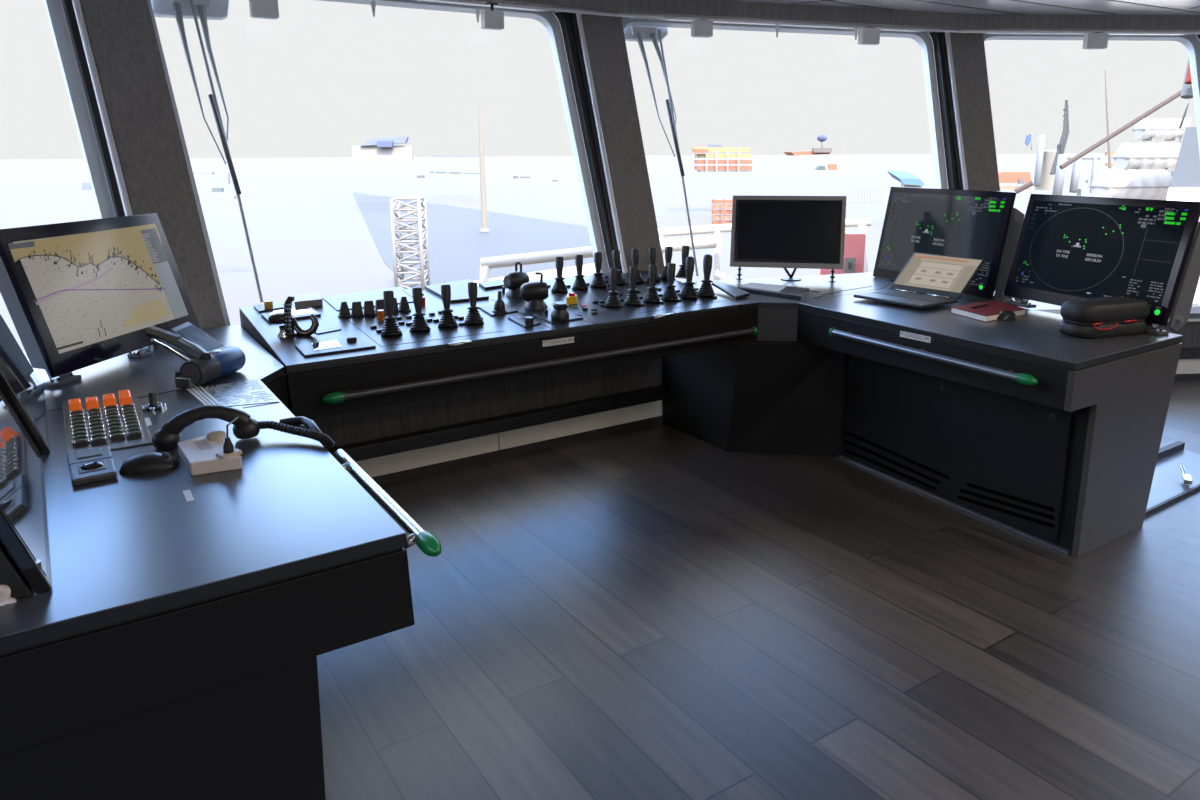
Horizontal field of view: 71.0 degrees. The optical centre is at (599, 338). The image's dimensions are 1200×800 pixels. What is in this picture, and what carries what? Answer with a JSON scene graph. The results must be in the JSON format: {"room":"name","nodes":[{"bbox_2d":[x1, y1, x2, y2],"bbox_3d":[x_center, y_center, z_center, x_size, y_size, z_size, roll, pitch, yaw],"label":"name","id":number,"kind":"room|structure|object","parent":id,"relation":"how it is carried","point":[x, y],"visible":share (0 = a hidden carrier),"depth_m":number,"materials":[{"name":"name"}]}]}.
{"room":"control cabin","nodes":[
{"label":"control cabin","id":0,"kind":"room"},
{"bbox_2d":[317,300,1199,799],"bbox_3d":[1.569,1.139,1.544,14.000,0.100,8.600,-8,15,-32],"label":"floor","id":1,"kind":"structure","parent":0,"point":[660,611],"depth_m":2.46,"materials":[{"name":"brown wood"}]},
{"bbox_2d":[0,325,441,799],"bbox_3d":[-1.513,0.572,2.149,1.589,0.781,2.304,-8,15,-32],"label":"console","id":2,"kind":"object","parent":1,"relation":"on","point":[184,622],"visible":1,"depth_m":1.45,"materials":[{"name":"grey metal"}]},
{"bbox_2d":[0,314,49,454],"bbox_3d":[-1.548,0.017,2.109,0.230,0.423,0.680,-8,15,-32],"label":"display","id":3,"kind":"object","parent":2,"relation":"on","point":[20,384],"visible":0.74,"depth_m":2.04,"materials":[{"name":"black plastic"}]},
{"bbox_2d":[0,389,51,605],"bbox_3d":[-1.158,0.154,1.507,0.241,0.436,0.729,-8,15,-32],"label":"display","id":4,"kind":"object","parent":2,"relation":"on","point":[25,570],"visible":0.89,"depth_m":1.40,"materials":[{"name":"black"}]},
{"bbox_2d":[0,213,200,386],"bbox_3d":[-1.656,-0.160,2.805,0.200,0.466,0.714,1,12,8],"label":"display","id":5,"kind":"object","parent":2,"relation":"on","point":[76,295],"visible":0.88,"depth_m":2.69,"materials":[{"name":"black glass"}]},
{"bbox_2d":[119,452,179,473],"bbox_3d":[-0.988,0.266,1.844,0.112,0.034,0.070,-3,13,-13],"label":"mouse","id":6,"kind":"object","parent":2,"relation":"on","point":[145,462],"visible":1,"depth_m":1.82,"materials":[{"name":"black plastic"}]},
{"bbox_2d":[145,322,245,387],"bbox_3d":[-1.340,0.020,2.759,0.226,0.129,0.683,-10,15,-36],"label":"terminal","id":7,"kind":"object","parent":2,"relation":"on","point":[210,360],"visible":0.99,"depth_m":2.58,"materials":[{"name":"grey plastic"}]},
{"bbox_2d":[0,325,405,637],"bbox_3d":[-1.510,0.234,2.093,1.561,0.003,2.244,-8,15,-32],"label":"countertop","id":8,"kind":"structure","parent":2,"relation":"on","point":[126,539],"depth_m":1.63,"materials":[{"name":"grey"}]},
{"bbox_2d":[177,431,241,475],"bbox_3d":[-0.878,0.238,1.887,0.109,0.070,0.202,-8,15,-32],"label":"box","id":9,"kind":"object","parent":2,"relation":"on","point":[210,453],"visible":1,"depth_m":1.83,"materials":[{"name":"beige plastic"}]},
{"bbox_2d":[152,405,334,449],"bbox_3d":[-0.842,0.211,1.973,0.373,0.106,0.226,6,14,26],"label":"telephone handset","id":10,"kind":"object","parent":2,"relation":"on","point":[168,435],"visible":0.99,"depth_m":1.99,"materials":[{"name":"black plastic"}]},
{"bbox_2d":[239,246,894,456],"bbox_3d":[0.228,0.077,3.979,3.460,0.949,1.036,-7,14,-28],"label":"console","id":11,"kind":"object","parent":1,"relation":"on","point":[737,376],"visible":0.99,"depth_m":3.62,"materials":[{"name":"grey metal"}]},
{"bbox_2d":[377,309,384,320],"bbox_3d":[-0.862,-0.093,3.309,0.028,0.043,0.030,-8,15,-32],"label":"lamp","id":12,"kind":"object","parent":11,"relation":"attached to","point":[380,313],"depth_m":3.30,"materials":[{"name":"orange plastic"}]},
{"bbox_2d":[712,280,749,298],"bbox_3d":[0.636,-0.241,4.080,0.104,0.041,0.346,-3,13,-14],"label":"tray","id":13,"kind":"object","parent":11,"relation":"on","point":[723,290],"depth_m":4.04,"materials":[{"name":"black plastic"}]},
{"bbox_2d":[737,282,820,299],"bbox_3d":[0.879,-0.237,4.125,0.217,0.026,0.451,-11,16,-41],"label":"keyboard","id":14,"kind":"object","parent":11,"relation":"on","point":[797,293],"visible":0.99,"depth_m":4.08,"materials":[{"name":"black plastic"}]},
{"bbox_2d":[730,195,845,281],"bbox_3d":[1.009,-0.544,4.538,0.595,0.448,0.147,2,13,13],"label":"display","id":15,"kind":"object","parent":11,"relation":"on","point":[808,232],"visible":1,"depth_m":4.51,"materials":[{"name":"grey plastic"}]},
{"bbox_2d":[682,272,894,304],"bbox_3d":[1.077,-0.262,4.302,1.456,0.003,0.797,-4,13,-15],"label":"countertop","id":16,"kind":"structure","parent":11,"relation":"on","point":[818,283],"depth_m":4.36,"materials":[{"name":"grey"}]},
{"bbox_2d":[797,285,1182,557],"bbox_3d":[1.621,0.225,3.772,1.305,0.734,1.574,-8,15,-32],"label":"console","id":17,"kind":"object","parent":1,"relation":"on","point":[1024,426],"visible":0.98,"depth_m":3.15,"materials":[{"name":"grey metal"}]},
{"bbox_2d":[854,252,984,308],"bbox_3d":[1.468,-0.278,3.876,0.457,0.181,0.380,-8,15,-32],"label":"laptop","id":18,"kind":"object","parent":17,"relation":"on","point":[942,278],"visible":1,"depth_m":3.90,"materials":[{"name":"black plastic"}]},
{"bbox_2d":[873,187,1024,300],"bbox_3d":[1.721,-0.499,4.242,0.153,0.504,0.865,-5,13,-21],"label":"display","id":19,"kind":"object","parent":17,"relation":"on","point":[986,225],"visible":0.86,"depth_m":4.11,"materials":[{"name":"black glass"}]},
{"bbox_2d":[882,195,1005,285],"bbox_3d":[1.691,-0.515,4.220,0.071,0.406,0.734,-5,13,-21],"label":"screen","id":20,"kind":"object","parent":19,"relation":"attached to","point":[971,226],"depth_m":4.17,"materials":[{"name":"black glass"}]},
{"bbox_2d":[951,300,1025,321],"bbox_3d":[1.657,-0.120,3.568,0.386,0.027,0.207,-8,15,-32],"label":"notebook","id":21,"kind":"object","parent":17,"relation":"on","point":[988,313],"visible":0.93,"depth_m":3.52,"materials":[{"name":"red leather"}]},
{"bbox_2d":[971,304,987,307],"bbox_3d":[1.611,-0.139,3.571,0.131,0.009,0.009,-9,15,-35],"label":"pen","id":22,"kind":"object","parent":21,"relation":"on","point":[983,304],"visible":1,"depth_m":3.57,"materials":[{"name":"black plastic"}]},
{"bbox_2d":[799,285,1182,363],"bbox_3d":[1.637,-0.135,3.707,1.262,0.003,1.571,-8,15,-32],"label":"countertop","id":23,"kind":"structure","parent":17,"relation":"on","point":[1035,332],"depth_m":3.27,"materials":[{"name":"grey"}]},
{"bbox_2d":[997,310,1016,320],"bbox_3d":[1.664,-0.099,3.453,0.110,0.034,0.063,-8,15,-32],"label":"mouse","id":24,"kind":"object","parent":17,"relation":"on","point":[1006,315],"visible":0.98,"depth_m":3.43,"materials":[{"name":"black plastic"}]},
{"bbox_2d":[1003,194,1199,334],"bbox_3d":[2.026,-0.330,3.437,0.166,0.489,0.812,-5,13,-19],"label":"display","id":25,"kind":"object","parent":17,"relation":"on","point":[1069,247],"visible":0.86,"depth_m":3.34,"materials":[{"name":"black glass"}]},
{"bbox_2d":[1016,204,1188,305],"bbox_3d":[1.998,-0.356,3.415,0.085,0.371,0.682,-5,13,-19],"label":"picture","id":26,"kind":"object","parent":25,"relation":"attached to","point":[1066,251],"depth_m":3.37,"materials":[{"name":"black glass"}]},
{"bbox_2d":[1058,297,1149,338],"bbox_3d":[1.894,-0.081,3.155,0.335,0.124,0.155,-4,13,-17],"label":"case","id":27,"kind":"object","parent":17,"relation":"on","point":[1103,317],"visible":1,"depth_m":3.09,"materials":[{"name":"black fabric"}]},
{"bbox_2d":[1145,441,1199,516],"bbox_3d":[2.455,0.585,3.668,0.950,0.066,0.287,-8,15,-32],"label":"floor hatch","id":28,"kind":"object","parent":1,"relation":"on","point":[1176,476],"visible":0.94,"depth_m":3.66,"materials":[{"name":"grey metal"}]},
{"bbox_2d":[725,0,1199,15],"bbox_3d":[2.043,-1.181,1.212,10.200,0.102,8.152,-8,15,-32],"label":"ceiling","id":29,"kind":"structure","parent":0,"point":[1021,7],"depth_m":4.89,"materials":[{"name":"black"}]},
{"bbox_2d":[1157,321,1199,347],"bbox_3d":[3.587,0.036,5.394,2.488,0.390,0.300,-1,12,-4],"label":"wall","id":30,"kind":"structure","parent":0,"point":[1190,331],"depth_m":5.23,"materials":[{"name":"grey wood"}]},
{"bbox_2d":[983,34,1199,318],"bbox_3d":[3.169,-1.075,5.299,1.618,1.844,0.690,-1,12,-4],"label":"window","id":31,"kind":"structure","parent":30,"relation":"in","point":[1191,42],"depth_m":5.43,"materials":[{"name":"black metal"}]},
{"bbox_2d":[1168,318,1199,321],"bbox_3d":[3.599,-0.116,5.192,2.488,0.016,0.030,-1,12,-4],"label":"trim","id":32,"kind":"structure","parent":30,"relation":"attached to","point":[1192,319],"depth_m":5.18,"materials":[{"name":"grey metal"}]},
{"bbox_2d":[1174,373,1199,380],"bbox_3d":[3.601,0.239,5.270,2.488,0.046,0.030,-1,12,-4],"label":"baseboard","id":33,"kind":"structure","parent":30,"relation":"attached to","point":[1178,377],"depth_m":5.26,"materials":[{"name":"black"}]},
{"bbox_2d":[1176,359,1199,373],"bbox_3d":[3.601,0.167,5.254,2.488,0.101,0.030,-1,12,-4],"label":"trim","id":34,"kind":"structure","parent":30,"relation":"attached to","point":[1185,366],"depth_m":5.25,"materials":[{"name":"grey"}]},
{"bbox_2d":[1179,348,1199,358],"bbox_3d":[3.601,0.092,5.228,2.488,0.058,0.050,-1,12,-4],"label":"trim","id":35,"kind":"structure","parent":30,"relation":"attached to","point":[1186,353],"depth_m":5.21,"materials":[{"name":"black"}]},
{"bbox_3d":[-0.733,0.348,4.073,2.253,0.390,0.400,-8,15,-32],"label":"wall","id":36,"kind":"structure","parent":0,"visible":0},
{"bbox_2d":[65,0,664,327],"bbox_3d":[-0.865,-0.754,3.907,2.665,1.854,0.795,-8,14,-30],"label":"window","id":37,"kind":"structure","parent":36,"relation":"in","point":[552,22],"depth_m":3.50,"materials":[{"name":"black metal"}]},
{"bbox_2d":[151,0,263,301],"bbox_3d":[-1.650,-0.833,3.605,0.323,1.320,0.511,-8,15,-32],"label":"windshield wiper","id":38,"kind":"object","parent":37,"relation":"attached to","point":[204,10],"depth_m":3.60,"materials":[{"name":"black metal"}]},
{"bbox_2d":[249,0,278,19],"bbox_3d":[-1.440,-1.450,3.600,0.110,0.148,0.050,-8,14,-30],"label":"sensor box","id":39,"kind":"object","parent":37,"relation":"attached to","point":[261,9],"visible":1,"depth_m":3.59,"materials":[{"name":"white plastic"}]},
{"bbox_2d":[371,1,375,16],"bbox_3d":[-1.059,-1.542,3.933,0.022,0.070,0.022,-3,13,-10],"label":"hook","id":40,"kind":"object","parent":37,"relation":"hanging from","point":[373,3],"visible":1,"depth_m":3.93,"materials":[{"name":"white metal"}]},
{"bbox_2d":[475,9,479,22],"bbox_3d":[-0.609,-1.610,4.194,0.022,0.064,0.022,-3,13,-10],"label":"hook","id":41,"kind":"object","parent":37,"relation":"hanging from","point":[477,11],"visible":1,"depth_m":4.19,"materials":[{"name":"white metal"}]},
{"bbox_2d":[481,2,503,29],"bbox_3d":[-0.529,-1.586,4.136,0.104,0.121,0.050,-8,14,-30],"label":"sensor box","id":42,"kind":"object","parent":37,"relation":"attached to","point":[491,19],"visible":1,"depth_m":4.12,"materials":[{"name":"white plastic"}]},
{"bbox_2d":[305,358,661,447],"bbox_3d":[-0.691,0.294,3.852,2.440,0.190,0.080,-8,15,-32],"label":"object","id":43,"kind":"object","parent":36,"relation":"attached to","point":[408,417],"visible":0.36,"depth_m":3.91,"materials":[{"name":"brown wood"}]},
{"bbox_2d":[326,385,664,463],"bbox_3d":[-0.662,0.422,3.837,2.440,0.062,0.100,-8,15,-32],"label":"trim","id":44,"kind":"structure","parent":36,"relation":"attached to","point":[364,450],"depth_m":3.90,"materials":[{"name":"black metal"}]},
{"bbox_2d":[341,400,662,480],"bbox_3d":[-0.670,0.499,3.871,2.435,0.100,0.050,-8,15,-32],"label":"trim","id":45,"kind":"structure","parent":36,"relation":"attached to","point":[416,458],"depth_m":3.98,"materials":[{"name":"grey metal"}]},
{"bbox_2d":[357,415,662,487],"bbox_3d":[-0.673,0.568,3.886,2.440,0.040,0.060,-8,15,-32],"label":"baseboard","id":46,"kind":"structure","parent":36,"relation":"attached to","point":[410,473],"depth_m":4.01,"materials":[{"name":"black metal"}]},
{"bbox_3d":[1.287,0.141,4.970,2.159,0.390,0.859,-8,15,-32],"label":"wall","id":47,"kind":"structure","parent":0,"visible":0},
{"bbox_2d":[616,0,1199,301],"bbox_3d":[2.459,-1.059,5.222,4.859,1.854,0.813,-4,13,-17],"label":"window","id":48,"kind":"structure","parent":47,"relation":"in","point":[923,39],"depth_m":5.18,"materials":[{"name":"black metal"}]},
{"bbox_2d":[624,26,698,275],"bbox_3d":[0.324,-1.079,4.699,0.289,1.414,0.537,-4,13,-17],"label":"windshield wiper","id":49,"kind":"object","parent":48,"relation":"attached to","point":[640,34],"depth_m":4.72,"materials":[{"name":"black metal"}]},
{"bbox_2d":[691,19,712,37],"bbox_3d":[0.565,-1.720,4.658,0.112,0.094,0.050,-4,13,-17],"label":"sensor box","id":50,"kind":"object","parent":48,"relation":"attached to","point":[700,28],"visible":1,"depth_m":4.64,"materials":[{"name":"white plastic"}]},
{"bbox_2d":[775,25,779,37],"bbox_3d":[1.032,-1.796,4.899,0.022,0.080,0.022,-3,13,-10],"label":"hook","id":51,"kind":"object","parent":48,"relation":"hanging from","point":[776,26],"visible":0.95,"depth_m":4.89,"materials":[{"name":"white metal"}]},
{"bbox_2d":[854,29,857,39],"bbox_3d":[1.540,-1.834,5.058,0.022,0.076,0.022,-3,13,-10],"label":"hook","id":52,"kind":"object","parent":48,"relation":"hanging from","point":[855,30],"visible":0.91,"depth_m":5.05,"materials":[{"name":"white metal"}]},
{"bbox_2d":[858,27,879,44],"bbox_3d":[1.593,-1.794,4.983,0.120,0.098,0.050,-4,13,-17],"label":"sensor box","id":53,"kind":"object","parent":48,"relation":"attached to","point":[866,35],"visible":1,"depth_m":4.96,"materials":[{"name":"white plastic"}]},
{"bbox_2d":[1082,32,1108,48],"bbox_3d":[3.095,-1.861,5.256,0.132,0.098,0.050,-1,12,-4],"label":"sensor box","id":54,"kind":"object","parent":48,"relation":"attached to","point":[1094,40],"visible":1,"depth_m":5.23,"materials":[{"name":"white plastic"}]},
{"label":"outside","id":55,"kind":"structure","parent":0,"visible":0},
{"bbox_2d":[1015,90,1181,193],"bbox_3d":[6.549,-2.574,11.012,2.168,1.320,0.140,-1,12,-4],"label":"boom","id":56,"kind":"object","parent":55,"point":[1131,123],"visible":0.89,"depth_m":10.98,"materials":[{"name":"brown"}]},
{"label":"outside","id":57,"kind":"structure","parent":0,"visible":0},
{"bbox_2d":[814,164,836,169],"bbox_3d":[40.282,-30.708,150.417,3.571,1.052,3.055,-8,15,-32],"label":"container","id":58,"kind":"object","parent":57,"point":[830,166],"visible":1,"depth_m":150.01,"materials":[{"name":"brown metal"}]},
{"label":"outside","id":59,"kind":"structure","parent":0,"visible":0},
{"bbox_2d":[1050,100,1068,174],"bbox_3d":[38.321,-16.728,69.837,2.040,6.076,0.683,-12,17,-43],"label":"crane mast","id":60,"kind":"object","parent":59,"point":[1061,146],"visible":0.91,"depth_m":69.92,"materials":[{"name":"grey metal"}]},
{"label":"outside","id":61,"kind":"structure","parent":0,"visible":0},
{"bbox_2d":[712,199,732,224],"bbox_3d":[6.010,-5.900,40.043,1.298,1.522,1.240,0,12,0],"label":"crate stack","id":62,"kind":"object","parent":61,"point":[717,219],"visible":0.53,"depth_m":40.00,"materials":[{"name":"orange metal"}]},
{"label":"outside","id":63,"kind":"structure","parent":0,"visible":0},
{"bbox_2d":[193,172,236,198],"bbox_3d":[-32.393,-12.920,70.813,3.886,2.195,2.140,0,12,0],"label":"machinery","id":64,"kind":"object","parent":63,"point":[219,178],"visible":0.93,"depth_m":70.50,"materials":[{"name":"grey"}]},
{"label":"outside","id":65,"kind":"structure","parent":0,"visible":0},
{"bbox_2d":[1052,154,1100,195],"bbox_3d":[16.994,-5.851,30.049,1.743,1.474,0.582,-1,12,-5],"label":"gantry","id":66,"kind":"object","parent":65,"point":[1062,158],"visible":0.71,"depth_m":29.92,"materials":[{"name":"grey metal"}]},
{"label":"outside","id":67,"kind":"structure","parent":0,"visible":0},
{"bbox_2d":[0,153,1199,350],"bbox_3d":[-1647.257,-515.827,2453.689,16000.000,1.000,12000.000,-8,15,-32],"label":"water","id":68,"kind":"structure","parent":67,"point":[308,232],"depth_m":225.41,"materials":[{"name":"white"}]},
{"bbox_2d":[352,192,603,289],"bbox_3d":[-41.121,-22.550,152.939,55.471,0.030,204.414,-8,15,-32],"label":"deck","id":69,"kind":"object","parent":68,"relation":"on","point":[456,245],"visible":0.56,"depth_m":107.94,"materials":[{"name":"white metal"}]},
{"bbox_2d":[390,197,429,290],"bbox_3d":[-14.659,-7.223,65.103,2.301,7.361,2.309,0,12,0],"label":"lattice mast","id":70,"kind":"object","parent":69,"relation":"on","point":[422,216],"visible":0.94,"depth_m":64.47,"materials":[{"name":"white metal"}]},
{"bbox_2d":[479,105,489,231],"bbox_3d":[-16.146,-23.235,115.487,1.400,17.006,1.400,-8,15,-32],"label":"light pole","id":71,"kind":"object","parent":69,"relation":"on","point":[481,144],"visible":1,"depth_m":115.50,"materials":[{"name":"brown"}]},
{"bbox_3d":[10.248,2.429,15.290,8.039,9.420,4.033,-8,15,-32],"label":"superstructure","id":72,"kind":"object","parent":68,"relation":"on","visible":0},
{"bbox_2d":[1088,169,1174,199],"bbox_3d":[8.834,-2.525,14.004,1.109,0.578,0.543,0,12,0],"label":"canister","id":73,"kind":"object","parent":72,"relation":"on","point":[1119,183],"visible":0.76,"depth_m":13.78,"materials":[{"name":"beige"}]},
{"bbox_2d":[1171,117,1191,177],"bbox_3d":[9.867,-3.114,14.834,1.290,1.554,0.337,-3,13,-11],"label":"rack","id":74,"kind":"object","parent":72,"relation":"on","point":[1189,119],"visible":0.17,"depth_m":14.87,"materials":[{"name":"grey metal"}]},
{"bbox_2d":[1111,143,1180,172],"bbox_3d":[9.460,-3.118,14.503,1.009,0.505,0.475,0,12,0],"label":"canister","id":75,"kind":"object","parent":74,"relation":"on","point":[1138,156],"visible":0.76,"depth_m":14.32,"materials":[{"name":"beige"}]},
{"bbox_2d":[1131,118,1188,140],"bbox_3d":[10.000,-3.728,15.002,0.828,0.387,0.364,0,12,0],"label":"canister","id":76,"kind":"object","parent":74,"relation":"on","point":[1145,129],"visible":0.93,"depth_m":14.86,"materials":[{"name":"beige"}]},
{"bbox_2d":[1166,127,1199,201],"bbox_3d":[9.234,-2.545,12.796,0.960,1.350,1.997,9,15,36],"label":"funnel","id":77,"kind":"object","parent":72,"relation":"on","point":[1187,168],"visible":0.7,"depth_m":12.50,"materials":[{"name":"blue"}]},
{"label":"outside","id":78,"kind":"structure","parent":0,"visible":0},
{"bbox_2d":[998,172,1031,189],"bbox_3d":[53.038,-20.842,110.914,6.644,2.274,6.599,-8,15,-32],"label":"ship","id":79,"kind":"object","parent":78,"point":[1004,177],"visible":0.6,"depth_m":109.99,"materials":[{"name":"brown metal"}]},
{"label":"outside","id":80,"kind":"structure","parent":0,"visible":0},
{"bbox_2d":[417,156,478,177],"bbox_3d":[-37.503,-43.199,211.361,15.851,5.352,10.721,-8,15,-32],"label":"quay line","id":81,"kind":"object","parent":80,"point":[418,176],"visible":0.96,"depth_m":210.00,"materials":[{"name":"grey concrete"}]},
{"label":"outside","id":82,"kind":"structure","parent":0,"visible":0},
{"bbox_2d":[82,183,91,189],"bbox_3d":[-36.660,-11.413,61.081,1.030,3.372,3.958,-12,17,-43],"label":"tower","id":83,"kind":"structure","parent":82,"point":[85,186],"depth_m":62.00,"materials":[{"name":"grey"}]},
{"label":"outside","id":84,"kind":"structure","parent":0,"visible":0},
{"bbox_2d":[1034,134,1056,190],"bbox_3d":[44.848,-17.652,84.165,3.435,5.484,2.500,-8,15,-32],"label":"silo","id":85,"kind":"object","parent":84,"point":[1043,180],"visible":0.69,"depth_m":83.82,"materials":[{"name":"white metal"}]},
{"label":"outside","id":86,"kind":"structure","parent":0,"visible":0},
{"bbox_2d":[1105,70,1114,167],"bbox_3d":[54.285,-23.523,89.880,1.197,10.387,2.446,-8,15,-32],"label":"mast","id":87,"kind":"object","parent":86,"point":[1109,153],"visible":0.82,"depth_m":89.95,"materials":[{"name":"brown"}]},
{"bbox_3d":[-2.644,0.647,2.748,2.434,0.390,0.568,-8,15,-32],"label":"wall","id":88,"kind":"structure","parent":0,"visible":0},
{"bbox_2d":[43,0,117,218],"bbox_3d":[-2.699,-0.474,2.696,2.191,1.844,0.690,-10,16,-39],"label":"window","id":89,"kind":"structure","parent":88,"relation":"in","point":[56,10],"depth_m":3.31,"materials":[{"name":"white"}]},
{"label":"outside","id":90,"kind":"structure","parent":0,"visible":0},
{"bbox_2d":[352,137,412,160],"bbox_3d":[-52.236,-45.466,201.815,13.303,5.585,10.435,-8,15,-32],"label":"hull","id":91,"kind":"object","parent":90,"point":[384,150],"visible":1,"depth_m":201.02,"materials":[{"name":"grey metal"}]},
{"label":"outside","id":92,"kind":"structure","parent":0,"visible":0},
{"bbox_2d":[846,186,884,205],"bbox_3d":[18.927,-10.200,60.025,2.782,1.364,0.347,0,12,0],"label":"fence","id":93,"kind":"object","parent":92,"point":[849,203],"visible":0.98,"depth_m":60.01,"materials":[{"name":"grey metal"}]},
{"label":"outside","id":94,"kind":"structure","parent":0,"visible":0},
{"bbox_2d":[887,171,925,187],"bbox_3d":[44.411,-22.916,121.614,4.689,2.735,5.314,-8,15,-32],"label":"shed","id":95,"kind":"object","parent":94,"point":[907,179],"visible":0.82,"depth_m":120.77,"materials":[{"name":"teal metal"}]},
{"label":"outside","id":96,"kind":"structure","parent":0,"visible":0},
{"bbox_2d":[784,134,831,155],"bbox_3d":[40.029,-37.208,161.519,8.244,3.924,9.002,-8,15,-32],"label":"workboat","id":97,"kind":"object","parent":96,"point":[815,151],"visible":1,"depth_m":159.86,"materials":[{"name":"brown"}]},
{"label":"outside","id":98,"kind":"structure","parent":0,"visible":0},
{"bbox_2d":[692,145,751,171],"bbox_3d":[21.909,-32.546,151.667,11.276,4.819,10.159,-8,15,-32],"label":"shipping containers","id":99,"kind":"object","parent":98,"point":[711,148],"visible":1,"depth_m":150.01,"materials":[{"name":"brown"}]},
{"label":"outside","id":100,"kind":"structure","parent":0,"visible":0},
{"bbox_2d":[473,263,595,284],"bbox_3d":[-0.494,-0.262,6.812,1.767,0.737,0.253,-3,13,-11],"label":"bulwark","id":101,"kind":"object","parent":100,"point":[588,269],"visible":0.02,"depth_m":6.79,"materials":[{"name":"beige metal"}]},
{"bbox_2d":[480,245,609,281],"bbox_3d":[-0.290,-0.510,6.290,1.232,0.411,0.153,-3,13,-10],"label":"rail","id":102,"kind":"object","parent":101,"relation":"attached to","point":[488,263],"visible":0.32,"depth_m":6.23,"materials":[{"name":"beige metal"}]},
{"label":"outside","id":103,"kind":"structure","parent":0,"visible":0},
{"bbox_2d":[658,218,871,279],"bbox_3d":[1.393,-0.693,7.048,1.880,0.593,0.277,-2,12,-7],"label":"rail","id":104,"kind":"object","parent":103,"point":[714,241],"visible":0.56,"depth_m":6.97,"materials":[{"name":"beige metal"}]},
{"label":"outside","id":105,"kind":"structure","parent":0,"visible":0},
{"bbox_2d":[1025,133,1031,149],"bbox_3d":[30.573,-14.079,60.056,0.524,1.197,0.308,3,13,16],"label":"flag","id":106,"kind":"object","parent":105,"point":[1028,139],"visible":1,"depth_m":60.01,"materials":[{"name":"blue fabric"}]},
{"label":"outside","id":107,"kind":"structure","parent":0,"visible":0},
{"bbox_2d":[819,234,865,274],"bbox_3d":[1.733,-0.581,6.007,0.330,0.329,0.130,0,12,0],"label":"board","id":108,"kind":"object","parent":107,"point":[854,245],"visible":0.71,"depth_m":6.00,"materials":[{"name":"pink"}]},
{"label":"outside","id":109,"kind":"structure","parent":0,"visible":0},
{"bbox_2d":[1193,195,1199,303],"bbox_3d":[5.611,-0.755,7.996,0.512,1.209,0.374,-2,12,-6],"label":"rail","id":110,"kind":"object","parent":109,"point":[1197,294],"visible":0.08,"depth_m":7.93,"materials":[{"name":"beige metal"}]},
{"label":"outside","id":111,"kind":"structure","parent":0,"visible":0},
{"bbox_2d":[1179,55,1192,127],"bbox_3d":[4.205,-1.785,6.008,0.080,0.547,0.230,11,17,42],"label":"float","id":112,"kind":"object","parent":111,"point":[1187,92],"visible":0.56,"depth_m":5.98,"materials":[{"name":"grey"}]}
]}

